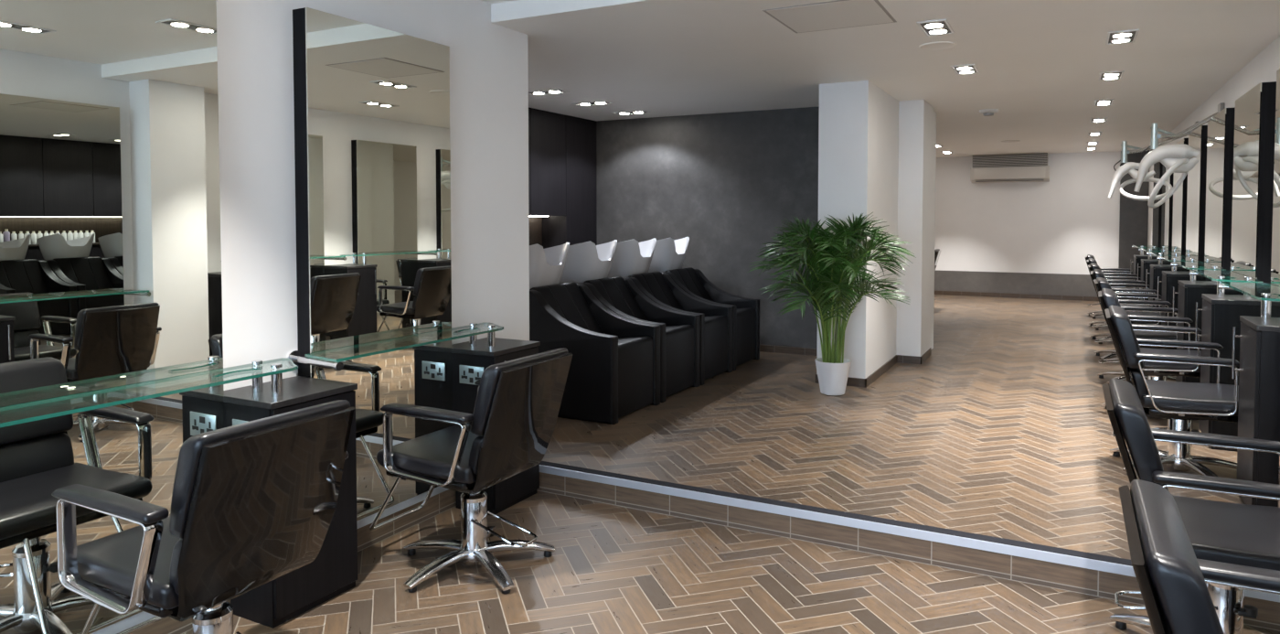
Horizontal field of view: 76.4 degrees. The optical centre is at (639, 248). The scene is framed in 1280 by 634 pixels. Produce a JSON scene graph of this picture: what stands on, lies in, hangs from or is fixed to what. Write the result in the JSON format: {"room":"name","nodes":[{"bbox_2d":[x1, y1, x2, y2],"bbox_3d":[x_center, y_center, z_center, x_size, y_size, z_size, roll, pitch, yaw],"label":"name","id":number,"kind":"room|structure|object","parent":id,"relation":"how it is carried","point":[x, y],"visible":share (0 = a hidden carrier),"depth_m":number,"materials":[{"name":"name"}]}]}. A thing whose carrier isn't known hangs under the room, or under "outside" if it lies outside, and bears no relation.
{"room":"salon","nodes":[
{"label":"salon","id":0,"kind":"room"},
{"bbox_2d":[216,0,529,390],"bbox_3d":[-2.221,0.003,1.869,0.185,2.700,6.420,1,2,28],"label":"wall","id":1,"kind":"structure","parent":0,"point":[489,61],"depth_m":3.48,"materials":[{"name":"white paint"}]},
{"bbox_2d":[0,0,223,633],"bbox_3d":[-1.717,0.135,2.543,0.080,2.114,0.832,1,2,28],"label":"wall mirror","id":2,"kind":"object","parent":1,"relation":"attached to","point":[111,244],"visible":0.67,"depth_m":2.52,"materials":[{"name":"clear glass"}]},
{"bbox_2d":[90,486,447,633],"bbox_3d":[-2.175,1.240,1.720,0.078,0.036,6.122,1,2,28],"label":"trim","id":3,"kind":"structure","parent":1,"relation":"attached to","point":[129,622],"depth_m":3.49,"materials":[{"name":"white metal"}]},
{"bbox_2d":[116,489,455,633],"bbox_3d":[-2.176,1.309,1.723,0.075,0.101,6.122,1,2,28],"label":"trim","id":4,"kind":"structure","parent":1,"relation":"attached to","point":[439,503],"depth_m":3.62,"materials":[{"name":"brown wood"}]},
{"bbox_2d":[292,7,452,520],"bbox_3d":[-1.149,0.097,3.614,0.080,2.114,0.832,1,2,28],"label":"wall mirror","id":5,"kind":"object","parent":1,"relation":"attached to","point":[371,103],"visible":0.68,"depth_m":3.52,"materials":[{"name":"clear glass"}]},
{"bbox_2d":[596,106,819,348],"bbox_3d":[0.589,-0.194,8.259,3.203,2.363,0.150,1,2,28],"label":"wall","id":6,"kind":"structure","parent":0,"point":[724,182],"depth_m":8.04,"materials":[{"name":"paint"}]},
{"bbox_2d":[759,344,817,355],"bbox_3d":[0.746,0.960,8.126,2.745,0.066,0.012,1,2,28],"label":"baseboard","id":7,"kind":"structure","parent":6,"relation":"attached to","point":[762,347],"depth_m":7.76,"materials":[{"name":"brown wood"}]},
{"bbox_2d":[182,490,1279,633],"bbox_3d":[-0.565,1.452,0.817,4.075,0.120,6.322,1,2,28],"label":"floor","id":8,"kind":"structure","parent":0,"point":[612,569],"depth_m":3.11,"materials":[{"name":"brown wood"}]},
{"bbox_2d":[51,399,354,633],"bbox_3d":[-1.284,0.890,2.363,0.780,0.892,0.644,1,2,28],"label":"chair","id":9,"kind":"object","parent":8,"relation":"on","point":[253,503],"visible":1,"depth_m":2.15,"materials":[{"name":"black leather"}]},
{"bbox_2d":[223,375,357,628],"bbox_3d":[-1.306,0.917,3.037,0.367,0.790,0.384,1,2,28],"label":"base cabinet","id":10,"kind":"object","parent":8,"relation":"on","point":[334,570],"visible":0.27,"depth_m":2.97,"materials":[{"name":"black wood"}]},
{"bbox_2d":[223,375,357,409],"bbox_3d":[-1.320,0.533,3.032,0.334,0.022,0.382,1,2,28],"label":"countertop","id":11,"kind":"structure","parent":10,"relation":"on","point":[296,389],"depth_m":2.97,"materials":[{"name":"black wood"}]},
{"bbox_2d":[0,357,297,426],"bbox_3d":[-1.577,0.480,2.584,0.307,0.115,1.158,1,2,28],"label":"glass shelf","id":12,"kind":"object","parent":11,"relation":"on","point":[276,376],"visible":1,"depth_m":2.69,"materials":[{"name":"teal"}]},
{"bbox_2d":[287,322,503,370],"bbox_3d":[-1.009,0.442,3.655,0.307,0.115,1.158,1,2,28],"label":"glass shelf","id":13,"kind":"object","parent":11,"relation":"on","point":[294,356],"visible":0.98,"depth_m":3.46,"materials":[{"name":"teal"}]},
{"bbox_2d":[369,348,572,593],"bbox_3d":[-0.731,0.857,3.353,0.780,0.887,0.644,1,2,28],"label":"chair","id":14,"kind":"object","parent":8,"relation":"on","point":[518,400],"visible":1,"depth_m":3.17,"materials":[{"name":"black leather"}]},
{"bbox_2d":[468,435,483,474],"bbox_3d":[-0.514,0.772,3.245,0.081,0.151,0.450,1,2,28],"label":"lumbar cushion","id":15,"kind":"object","parent":14,"relation":"on","point":[475,463],"depth_m":3.04,"materials":[{"name":"black leather"}]},
{"bbox_2d":[451,337,540,515],"bbox_3d":[-0.738,0.879,4.108,0.367,0.790,0.384,1,2,28],"label":"base cabinet","id":16,"kind":"object","parent":8,"relation":"on","point":[469,363],"visible":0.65,"depth_m":3.97,"materials":[{"name":"black wood"}]},
{"bbox_2d":[451,337,540,356],"bbox_3d":[-0.752,0.495,4.103,0.334,0.022,0.382,1,2,28],"label":"countertop","id":17,"kind":"structure","parent":16,"relation":"on","point":[503,346],"depth_m":4.03,"materials":[{"name":"black wood"}]},
{"bbox_2d":[1101,378,1279,633],"bbox_3d":[1.893,0.901,2.548,0.780,0.857,0.644,1,2,28],"label":"chair","id":18,"kind":"object","parent":8,"relation":"on","point":[1235,533],"visible":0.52,"depth_m":2.50,"materials":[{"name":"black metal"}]},
{"bbox_2d":[1118,479,1279,633],"bbox_3d":[1.294,0.941,1.429,0.780,0.857,0.644,1,2,28],"label":"chair","id":19,"kind":"object","parent":8,"relation":"on","point":[1171,580],"visible":1,"depth_m":1.41,"materials":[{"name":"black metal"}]},
{"bbox_2d":[814,357,851,394],"bbox_3d":[1.421,0.947,5.996,0.260,0.245,0.260,1,2,28],"label":"pot","id":20,"kind":"object","parent":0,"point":[832,372],"depth_m":5.91,"materials":[{"name":"white ceramic"}]},
{"bbox_2d":[816,80,898,378],"bbox_3d":[1.880,-0.144,6.874,0.377,2.363,1.390,1,2,28],"label":"wall pillar","id":21,"kind":"structure","parent":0,"point":[858,122],"depth_m":6.29,"materials":[{"name":"white paint"}]},
{"bbox_2d":[815,373,866,387],"bbox_3d":[1.553,1.025,6.297,0.395,0.066,0.010,1,2,28],"label":"baseboard","id":22,"kind":"structure","parent":21,"relation":"attached to","point":[851,381],"depth_m":6.24,"materials":[{"name":"brown wood"}]},
{"bbox_2d":[865,354,896,386],"bbox_3d":[2.011,1.009,6.750,0.010,0.066,1.240,1,2,28],"label":"baseboard","id":23,"kind":"structure","parent":21,"relation":"attached to","point":[880,371],"depth_m":6.67,"materials":[{"name":"brown wood"}]},
{"bbox_2d":[490,0,1279,157],"bbox_3d":[2.605,-1.489,8.893,6.130,0.250,11.260,1,2,28],"label":"ceiling","id":24,"kind":"structure","parent":0,"point":[1040,63],"depth_m":5.38,"materials":[{"name":"paint"}]},
{"bbox_2d":[528,88,569,95],"bbox_3d":[-0.767,-1.279,6.681,0.350,0.012,0.150,1,2,28],"label":"recessed light","id":25,"kind":"object","parent":24,"relation":"in","point":[556,90],"visible":0.99,"depth_m":6.67,"materials":[{"name":"white plastic"}]},
{"bbox_2d":[571,100,613,106],"bbox_3d":[-0.425,-1.302,7.325,0.350,0.012,0.150,1,2,28],"label":"recessed light","id":26,"kind":"object","parent":24,"relation":"in","point":[598,101],"visible":1,"depth_m":7.31,"materials":[{"name":"white plastic"}]},
{"bbox_2d":[762,0,896,32],"bbox_3d":[0.986,-1.194,4.191,0.550,0.004,0.570,1,2,28],"label":"ceiling hatch","id":27,"kind":"object","parent":24,"relation":"attached to","point":[837,14],"visible":1,"depth_m":4.16,"materials":[{"name":"white"}]},
{"bbox_2d":[916,18,954,36],"bbox_3d":[1.615,-1.199,4.438,0.150,0.012,0.350,1,2,28],"label":"recessed light","id":28,"kind":"object","parent":24,"relation":"in","point":[939,26],"visible":1,"depth_m":4.42,"materials":[{"name":"white plastic"}]},
{"bbox_2d":[918,41,956,49],"bbox_3d":[1.790,-1.217,4.896,0.210,0.007,0.210,1,2,28],"label":"ceiling speaker","id":29,"kind":"object","parent":24,"relation":"attached to","point":[940,45],"visible":1,"depth_m":4.88,"materials":[{"name":"paint"}]},
{"bbox_2d":[950,64,980,74],"bbox_3d":[2.270,-1.243,5.675,0.150,0.012,0.350,1,2,28],"label":"recessed light","id":30,"kind":"object","parent":24,"relation":"in","point":[969,69],"visible":1,"depth_m":5.66,"materials":[{"name":"white plastic"}]},
{"bbox_2d":[1093,98,1114,106],"bbox_3d":[4.148,-1.300,7.279,0.150,0.012,0.350,1,2,28],"label":"recessed light","id":31,"kind":"object","parent":24,"relation":"in","point":[1110,101],"visible":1,"depth_m":7.25,"materials":[{"name":"white plastic"}]},
{"bbox_2d":[1098,70,1124,80],"bbox_3d":[3.427,-1.252,5.920,0.150,0.012,0.350,1,2,28],"label":"recessed light","id":32,"kind":"object","parent":24,"relation":"in","point":[1109,75],"visible":1,"depth_m":5.90,"materials":[{"name":"white plastic"}]},
{"bbox_2d":[1105,29,1139,44],"bbox_3d":[2.763,-1.207,4.667,0.150,0.012,0.350,1,2,28],"label":"recessed light","id":33,"kind":"object","parent":24,"relation":"in","point":[1121,37],"visible":1,"depth_m":4.64,"materials":[{"name":"white plastic"}]},
{"bbox_2d":[541,294,1244,559],"bbox_3d":[2.613,1.090,9.000,6.130,0.257,11.228,1,2,28],"label":"floor","id":34,"kind":"structure","parent":0,"point":[1005,430],"depth_m":4.78,"materials":[{"name":"brown wood"}]},
{"bbox_2d":[542,115,597,248],"bbox_3d":[-0.736,-0.186,8.539,0.300,2.327,0.591,1,2,28],"label":"wall","id":35,"kind":"structure","parent":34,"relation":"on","point":[579,225],"depth_m":8.38,"materials":[{"name":"black paint"}]},
{"bbox_2d":[529,242,660,424],"bbox_3d":[-0.547,0.523,5.631,1.210,1.118,0.676,1,2,28],"label":"chair","id":36,"kind":"object","parent":34,"relation":"on","point":[613,373],"visible":0.71,"depth_m":5.32,"materials":[{"name":"black leather"}]},
{"bbox_2d":[529,285,566,319],"bbox_3d":[-0.565,0.473,5.442,0.333,0.428,0.154,1,2,28],"label":"cushion","id":37,"kind":"object","parent":36,"relation":"on","point":[547,293],"depth_m":5.48,"materials":[{"name":"black leather"}]},
{"bbox_2d":[529,242,569,288],"bbox_3d":[-0.828,0.135,5.766,0.575,0.353,0.527,1,2,28],"label":"basin","id":38,"kind":"object","parent":36,"relation":"in","point":[547,265],"depth_m":5.59,"materials":[{"name":"white ceramic"}]},
{"bbox_2d":[546,283,589,330],"bbox_3d":[-0.484,0.468,5.596,0.333,0.428,0.190,1,2,28],"label":"cushion","id":39,"kind":"object","parent":36,"relation":"on","point":[561,293],"depth_m":5.61,"materials":[{"name":"black leather"}]},
{"bbox_2d":[563,282,604,333],"bbox_3d":[-0.403,0.462,5.750,0.333,0.428,0.154,1,2,28],"label":"cushion","id":40,"kind":"object","parent":36,"relation":"on","point":[592,314],"depth_m":5.77,"materials":[{"name":"black leather"}]},
{"bbox_2d":[559,239,699,402],"bbox_3d":[-0.227,0.501,6.235,1.210,1.118,0.676,1,2,28],"label":"chair","id":41,"kind":"object","parent":34,"relation":"on","point":[588,263],"visible":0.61,"depth_m":6.13,"materials":[{"name":"black leather"}]},
{"bbox_2d":[559,239,617,283],"bbox_3d":[-0.508,0.114,6.370,0.575,0.353,0.527,1,2,28],"label":"basin","id":42,"kind":"object","parent":41,"relation":"in","point":[589,262],"depth_m":6.14,"materials":[{"name":"white ceramic"}]},
{"bbox_2d":[584,278,615,307],"bbox_3d":[-0.246,0.452,6.046,0.333,0.428,0.154,1,2,28],"label":"cushion","id":43,"kind":"object","parent":41,"relation":"on","point":[598,284],"depth_m":6.09,"materials":[{"name":"black leather"}]},
{"bbox_2d":[598,277,634,317],"bbox_3d":[-0.164,0.446,6.199,0.333,0.428,0.190,1,2,28],"label":"cushion","id":44,"kind":"object","parent":41,"relation":"on","point":[610,285],"depth_m":6.21,"materials":[{"name":"black leather"}]},
{"bbox_2d":[610,276,647,320],"bbox_3d":[-0.083,0.441,6.353,0.333,0.428,0.154,1,2,28],"label":"cushion","id":45,"kind":"object","parent":41,"relation":"on","point":[636,304],"depth_m":6.37,"materials":[{"name":"black leather"}]},
{"bbox_2d":[608,237,732,384],"bbox_3d":[0.093,0.480,6.838,1.210,1.118,0.676,1,2,28],"label":"chair","id":46,"kind":"object","parent":34,"relation":"on","point":[632,259],"visible":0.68,"depth_m":6.74,"materials":[{"name":"black leather"}]},
{"bbox_2d":[608,237,656,277],"bbox_3d":[-0.188,0.092,6.973,0.575,0.353,0.527,1,2,28],"label":"basin","id":47,"kind":"object","parent":46,"relation":"in","point":[632,258],"depth_m":6.74,"materials":[{"name":"white ceramic"}]},
{"bbox_2d":[628,273,655,298],"bbox_3d":[0.074,0.430,6.649,0.333,0.428,0.154,1,2,28],"label":"cushion","id":48,"kind":"object","parent":46,"relation":"on","point":[641,278],"depth_m":6.69,"materials":[{"name":"black leather"}]},
{"bbox_2d":[640,272,671,306],"bbox_3d":[0.156,0.425,6.802,0.333,0.428,0.190,1,2,28],"label":"cushion","id":49,"kind":"object","parent":46,"relation":"on","point":[650,279],"depth_m":6.82,"materials":[{"name":"black leather"}]},
{"bbox_2d":[651,271,682,309],"bbox_3d":[0.237,0.419,6.956,0.333,0.428,0.154,1,2,28],"label":"cushion","id":50,"kind":"object","parent":46,"relation":"on","point":[672,293],"depth_m":6.98,"materials":[{"name":"black leather"}]},
{"bbox_2d":[648,236,759,370],"bbox_3d":[0.413,0.458,7.441,1.210,1.118,0.676,1,2,28],"label":"chair","id":51,"kind":"object","parent":34,"relation":"on","point":[668,256],"visible":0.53,"depth_m":7.34,"materials":[{"name":"black leather"}]},
{"bbox_2d":[648,236,689,272],"bbox_3d":[0.132,0.070,7.576,0.575,0.353,0.527,1,2,28],"label":"basin","id":52,"kind":"object","parent":51,"relation":"in","point":[668,256],"depth_m":7.34,"materials":[{"name":"white ceramic"}]},
{"bbox_2d":[664,268,687,288],"bbox_3d":[0.394,0.409,7.252,0.333,0.428,0.154,1,2,28],"label":"cushion","id":53,"kind":"object","parent":51,"relation":"on","point":[677,273],"depth_m":7.30,"materials":[{"name":"black leather"}]},
{"bbox_2d":[675,267,703,298],"bbox_3d":[0.476,0.403,7.405,0.333,0.428,0.190,1,2,28],"label":"cushion","id":54,"kind":"object","parent":51,"relation":"on","point":[685,274],"depth_m":7.42,"materials":[{"name":"black leather"}]},
{"bbox_2d":[684,266,713,301],"bbox_3d":[0.557,0.398,7.559,0.333,0.428,0.154,1,2,28],"label":"cushion","id":55,"kind":"object","parent":51,"relation":"on","point":[705,289],"depth_m":7.59,"materials":[{"name":"black leather"}]},
{"bbox_2d":[747,212,916,394],"bbox_3d":[1.355,0.406,5.853,1.137,1.337,0.890,1,2,28],"label":"potted palm","id":56,"kind":"object","parent":34,"relation":"on","point":[836,272],"visible":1,"depth_m":5.85,"materials":[{"name":"green plant"}]},
{"bbox_2d":[537,471,1279,630],"bbox_3d":[0.880,1.244,3.538,3.625,0.101,0.050,1,2,28],"label":"floor step","id":57,"kind":"structure","parent":34,"relation":"attached to","point":[1081,580],"depth_m":3.44,"materials":[{"name":"brown wood"}]},
{"bbox_2d":[539,460,1279,601],"bbox_3d":[0.879,1.175,3.534,3.631,0.036,0.053,1,2,28],"label":"trim","id":58,"kind":"structure","parent":34,"relation":"attached to","point":[1042,555],"depth_m":3.44,"materials":[{"name":"white metal"}]},
{"bbox_2d":[1084,254,1133,318],"bbox_3d":[6.207,0.500,10.550,0.780,0.812,0.644,1,2,30],"label":"chair","id":59,"kind":"object","parent":34,"relation":"on","point":[1104,270],"visible":0.12,"depth_m":10.50,"materials":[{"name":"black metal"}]},
{"bbox_2d":[1086,257,1141,330],"bbox_3d":[5.646,0.538,9.491,0.780,0.812,0.644,1,2,28],"label":"chair","id":60,"kind":"object","parent":34,"relation":"on","point":[1112,276],"visible":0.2,"depth_m":9.44,"materials":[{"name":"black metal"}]},
{"bbox_2d":[1088,262,1150,343],"bbox_3d":[5.084,0.576,8.432,0.780,0.812,0.644,1,2,28],"label":"chair","id":61,"kind":"object","parent":34,"relation":"on","point":[1113,282],"visible":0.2,"depth_m":8.38,"materials":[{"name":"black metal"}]},
{"bbox_2d":[1090,268,1162,362],"bbox_3d":[4.522,0.614,7.371,0.780,0.812,0.644,1,2,30],"label":"chair","id":62,"kind":"object","parent":34,"relation":"on","point":[1096,272],"visible":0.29,"depth_m":7.33,"materials":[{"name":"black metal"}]},
{"bbox_2d":[1093,277,1177,384],"bbox_3d":[3.951,0.652,6.296,0.780,0.812,0.644,1,2,27],"label":"chair","id":63,"kind":"object","parent":34,"relation":"on","point":[1100,282],"visible":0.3,"depth_m":6.22,"materials":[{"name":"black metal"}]},
{"bbox_2d":[1130,254,1157,288],"bbox_3d":[6.221,0.508,9.959,0.367,0.837,0.384,1,2,28],"label":"base cabinet","id":64,"kind":"object","parent":34,"relation":"on","point":[1136,258],"visible":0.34,"depth_m":9.85,"materials":[{"name":"black wood"}]},
{"bbox_2d":[1098,288,1201,408],"bbox_3d":[3.384,0.691,5.226,0.780,0.812,0.644,1,2,29],"label":"chair","id":65,"kind":"object","parent":34,"relation":"on","point":[1107,297],"visible":0.38,"depth_m":5.11,"materials":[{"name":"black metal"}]},
{"bbox_2d":[1137,258,1172,299],"bbox_3d":[5.659,0.546,8.899,0.367,0.837,0.384,1,2,28],"label":"base cabinet","id":66,"kind":"object","parent":34,"relation":"on","point":[1146,263],"visible":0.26,"depth_m":8.79,"materials":[{"name":"black wood"}]},
{"bbox_2d":[1141,258,1172,263],"bbox_3d":[5.673,0.140,8.876,0.334,0.023,0.382,1,2,28],"label":"countertop","id":67,"kind":"structure","parent":66,"relation":"on","point":[1142,260],"depth_m":8.77,"materials":[{"name":"black wood"}]},
{"bbox_2d":[1145,264,1185,312],"bbox_3d":[5.097,0.584,7.840,0.367,0.837,0.384,1,2,28],"label":"base cabinet","id":68,"kind":"object","parent":34,"relation":"on","point":[1156,270],"visible":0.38,"depth_m":7.72,"materials":[{"name":"black wood"}]},
{"bbox_2d":[1150,264,1185,268],"bbox_3d":[5.111,0.178,7.817,0.334,0.023,0.382,1,2,28],"label":"countertop","id":69,"kind":"structure","parent":68,"relation":"on","point":[1156,266],"depth_m":7.71,"materials":[{"name":"black wood"}]},
{"bbox_2d":[1146,250,1183,265],"bbox_3d":[5.369,0.093,8.259,0.307,0.115,1.158,1,2,28],"label":"glass shelf","id":70,"kind":"object","parent":69,"relation":"on","point":[1170,253],"visible":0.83,"depth_m":8.12,"materials":[{"name":"teal"}]},
{"bbox_2d":[1104,305,1239,476],"bbox_3d":[2.799,0.730,4.122,0.780,0.812,0.644,1,2,29],"label":"chair","id":71,"kind":"object","parent":34,"relation":"on","point":[1179,402],"visible":0.82,"depth_m":4.04,"materials":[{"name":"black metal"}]},
{"bbox_2d":[1157,270,1204,349],"bbox_3d":[4.535,0.622,6.780,0.367,0.837,0.384,1,2,28],"label":"base cabinet","id":72,"kind":"object","parent":34,"relation":"on","point":[1170,279],"visible":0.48,"depth_m":6.66,"materials":[{"name":"black wood"}]},
{"bbox_2d":[1162,270,1204,277],"bbox_3d":[4.549,0.216,6.757,0.334,0.023,0.382,1,2,28],"label":"countertop","id":73,"kind":"structure","parent":72,"relation":"on","point":[1166,272],"depth_m":6.65,"materials":[{"name":"black wood"}]},
{"bbox_2d":[1156,255,1200,271],"bbox_3d":[4.807,0.131,7.200,0.307,0.115,1.158,1,2,28],"label":"glass shelf","id":74,"kind":"object","parent":73,"relation":"on","point":[1168,258],"visible":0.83,"depth_m":7.01,"materials":[{"name":"teal"}]},
{"bbox_2d":[1173,279,1229,382],"bbox_3d":[3.969,0.660,5.712,0.367,0.837,0.384,1,2,28],"label":"base cabinet","id":75,"kind":"object","parent":34,"relation":"on","point":[1189,293],"visible":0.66,"depth_m":5.59,"materials":[{"name":"black wood"}]},
{"bbox_2d":[1177,279,1216,287],"bbox_3d":[3.983,0.254,5.689,0.334,0.023,0.382,1,2,28],"label":"countertop","id":76,"kind":"structure","parent":75,"relation":"on","point":[1186,283],"depth_m":5.59,"materials":[{"name":"black wood"}]},
{"bbox_2d":[1170,261,1226,282],"bbox_3d":[4.240,0.169,6.131,0.307,0.115,1.158,1,2,28],"label":"glass shelf","id":77,"kind":"object","parent":76,"relation":"on","point":[1197,265],"visible":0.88,"depth_m":5.93,"materials":[{"name":"teal"}]},
{"bbox_2d":[1194,293,1260,451],"bbox_3d":[3.397,0.699,4.634,0.367,0.837,0.384,1,2,28],"label":"base cabinet","id":78,"kind":"object","parent":34,"relation":"on","point":[1220,313],"visible":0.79,"depth_m":4.51,"materials":[{"name":"black wood"}]},
{"bbox_2d":[1201,293,1260,305],"bbox_3d":[3.411,0.292,4.611,0.334,0.023,0.382,1,2,28],"label":"countertop","id":79,"kind":"structure","parent":78,"relation":"on","point":[1228,299],"depth_m":4.51,"materials":[{"name":"black wood"}]},
{"bbox_2d":[1189,268,1262,297],"bbox_3d":[3.669,0.207,5.054,0.307,0.115,1.158,1,2,28],"label":"glass shelf","id":80,"kind":"object","parent":79,"relation":"on","point":[1219,275],"visible":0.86,"depth_m":4.86,"materials":[{"name":"teal"}]},
{"bbox_2d":[1218,281,1279,319],"bbox_3d":[3.083,0.247,3.950,0.307,0.115,1.158,1,2,28],"label":"glass shelf","id":81,"kind":"object","parent":79,"relation":"on","point":[1266,293],"visible":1,"depth_m":3.91,"materials":[{"name":"teal"}]},
{"bbox_2d":[1231,315,1279,506],"bbox_3d":[2.812,0.739,3.531,0.367,0.837,0.384,1,2,28],"label":"base cabinet","id":82,"kind":"object","parent":34,"relation":"on","point":[1259,379],"visible":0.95,"depth_m":3.43,"materials":[{"name":"black wood"}]},
{"bbox_2d":[1239,315,1279,331],"bbox_3d":[2.826,0.332,3.507,0.334,0.023,0.382,1,2,28],"label":"countertop","id":83,"kind":"structure","parent":82,"relation":"on","point":[1273,325],"depth_m":3.51,"materials":[{"name":"black wood"}]},
{"bbox_2d":[896,99,936,356],"bbox_3d":[2.527,-0.174,7.713,0.440,2.363,1.000,1,2,28],"label":"wall pillar","id":84,"kind":"structure","parent":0,"point":[915,117],"depth_m":7.24,"materials":[{"name":"white paint"}]},
{"bbox_2d":[896,354,921,363],"bbox_3d":[2.397,0.991,7.253,0.220,0.066,0.010,1,2,28],"label":"baseboard","id":85,"kind":"structure","parent":84,"relation":"attached to","point":[902,358],"depth_m":7.25,"materials":[{"name":"brown wood"}]},
{"bbox_2d":[934,150,1120,296],"bbox_3d":[5.778,-0.364,13.535,4.830,2.600,0.162,1,2,28],"label":"wall","id":86,"kind":"structure","parent":0,"point":[1049,227],"depth_m":13.18,"materials":[{"name":"white paint"}]},
{"bbox_2d":[970,152,1049,182],"bbox_3d":[5.985,-1.292,13.176,1.160,0.440,0.236,1,2,28],"label":"air conditioner","id":87,"kind":"object","parent":86,"relation":"attached to","point":[1018,167],"visible":1,"depth_m":13.08,"materials":[{"name":"grey plastic"}]},
{"bbox_2d":[971,153,1048,167],"bbox_3d":[5.986,-1.413,13.174,1.120,0.172,0.210,1,2,28],"label":"grille","id":88,"kind":"object","parent":87,"relation":"attached to","point":[1018,160],"depth_m":13.07,"materials":[{"name":"grey plastic"}]},
{"bbox_2d":[934,289,1098,300],"bbox_3d":[5.728,0.766,13.481,4.530,0.070,0.015,1,2,28],"label":"baseboard","id":89,"kind":"structure","parent":86,"relation":"attached to","point":[947,293],"depth_m":13.24,"materials":[{"name":"brown wood"}]},
{"bbox_2d":[1118,149,1149,280],"bbox_3d":[7.574,-0.328,12.489,0.375,2.328,0.030,1,2,28],"label":"wall panel","id":90,"kind":"object","parent":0,"point":[1134,214],"visible":0.57,"depth_m":12.48,"materials":[{"name":"concrete"}]},
{"bbox_2d":[1147,35,1279,245],"bbox_3d":[3.786,-0.101,4.783,0.150,2.700,17.200,1,2,28],"label":"wall","id":91,"kind":"structure","parent":0,"point":[1264,67],"depth_m":5.86,"materials":[{"name":"white paint"}]},
{"bbox_2d":[1108,121,1198,201],"bbox_3d":[4.783,-0.803,7.525,0.784,0.734,0.377,1,2,14],"label":"dryer","id":92,"kind":"object","parent":91,"relation":"attached to","point":[1125,167],"visible":0.77,"depth_m":7.59,"materials":[{"name":"grey plastic"}]},
{"bbox_2d":[1152,161,1162,247],"bbox_3d":[6.632,-0.125,10.402,0.080,2.071,0.832,1,2,28],"label":"wall mirror","id":93,"kind":"object","parent":91,"relation":"attached to","point":[1157,166],"visible":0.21,"depth_m":10.19,"materials":[{"name":"clear glass"}]},
{"bbox_2d":[1161,164,1173,251],"bbox_3d":[6.070,-0.087,9.342,0.080,2.071,0.832,1,2,28],"label":"wall mirror","id":94,"kind":"object","parent":91,"relation":"attached to","point":[1167,217],"visible":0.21,"depth_m":9.14,"materials":[{"name":"clear glass"}]},
{"bbox_2d":[1133,102,1225,208],"bbox_3d":[4.233,-0.719,6.322,0.680,0.815,0.314,0,2,-11],"label":"dryer","id":95,"kind":"object","parent":91,"relation":"attached to","point":[1175,158],"visible":0.98,"depth_m":6.28,"materials":[{"name":"grey plastic"}]},
{"bbox_2d":[1172,138,1188,255],"bbox_3d":[5.508,-0.049,8.283,0.080,2.071,0.832,1,2,28],"label":"wall mirror","id":96,"kind":"object","parent":91,"relation":"attached to","point":[1179,196],"visible":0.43,"depth_m":8.06,"materials":[{"name":"clear glass"}]},
{"bbox_2d":[1185,125,1207,271],"bbox_3d":[4.947,-0.011,7.223,0.080,2.071,0.832,1,2,28],"label":"wall mirror","id":97,"kind":"object","parent":91,"relation":"attached to","point":[1198,139],"visible":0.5,"depth_m":6.96,"materials":[{"name":"clear glass"}]},
{"bbox_2d":[1204,106,1235,280],"bbox_3d":[4.380,0.027,6.155,0.080,2.071,0.832,1,2,28],"label":"wall mirror","id":98,"kind":"object","parent":91,"relation":"attached to","point":[1221,129],"visible":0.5,"depth_m":5.92,"materials":[{"name":"clear glass"}]},
{"bbox_2d":[1229,81,1276,295],"bbox_3d":[3.809,0.066,5.078,0.080,2.071,0.832,1,2,28],"label":"wall mirror","id":99,"kind":"object","parent":91,"relation":"attached to","point":[1254,112],"visible":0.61,"depth_m":4.81,"materials":[{"name":"clear glass"}]},
{"bbox_2d":[1229,82,1261,295],"bbox_3d":[3.776,0.065,5.095,0.006,2.071,0.832,1,2,28],"label":"mirror glass","id":100,"kind":"object","parent":99,"relation":"attached to","point":[1246,218],"depth_m":4.99,"materials":[{"name":"white"}]},
{"bbox_2d":[1270,68,1279,317],"bbox_3d":[3.223,0.105,3.974,0.080,2.071,0.832,1,2,28],"label":"wall mirror","id":101,"kind":"object","parent":91,"relation":"attached to","point":[1275,235],"visible":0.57,"depth_m":4.28,"materials":[{"name":"clear glass"}]},
{"bbox_3d":[-1.717,-0.211,7.330,0.297,2.463,3.950,1,2,28],"label":"wall","id":102,"kind":"structure","parent":0,"visible":0},
{"bbox_2d":[528,106,530,215],"bbox_3d":[-1.301,-0.805,7.450,0.298,1.013,0.603,1,2,28],"label":"upper cabinet","id":103,"kind":"object","parent":102,"relation":"attached to","point":[528,107],"visible":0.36,"depth_m":7.63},
{"bbox_2d":[528,216,542,245],"bbox_3d":[-1.714,-0.109,7.009,0.006,0.363,3.020,1,2,28],"label":"alcove back","id":104,"kind":"object","parent":102,"relation":"attached to","point":[535,223],"visible":0.07,"depth_m":8.24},
{"bbox_2d":[530,107,565,215],"bbox_3d":[-1.016,-0.825,7.986,0.298,1.013,0.603,1,2,28],"label":"upper cabinet","id":105,"kind":"object","parent":102,"relation":"attached to","point":[548,129],"visible":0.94,"depth_m":7.90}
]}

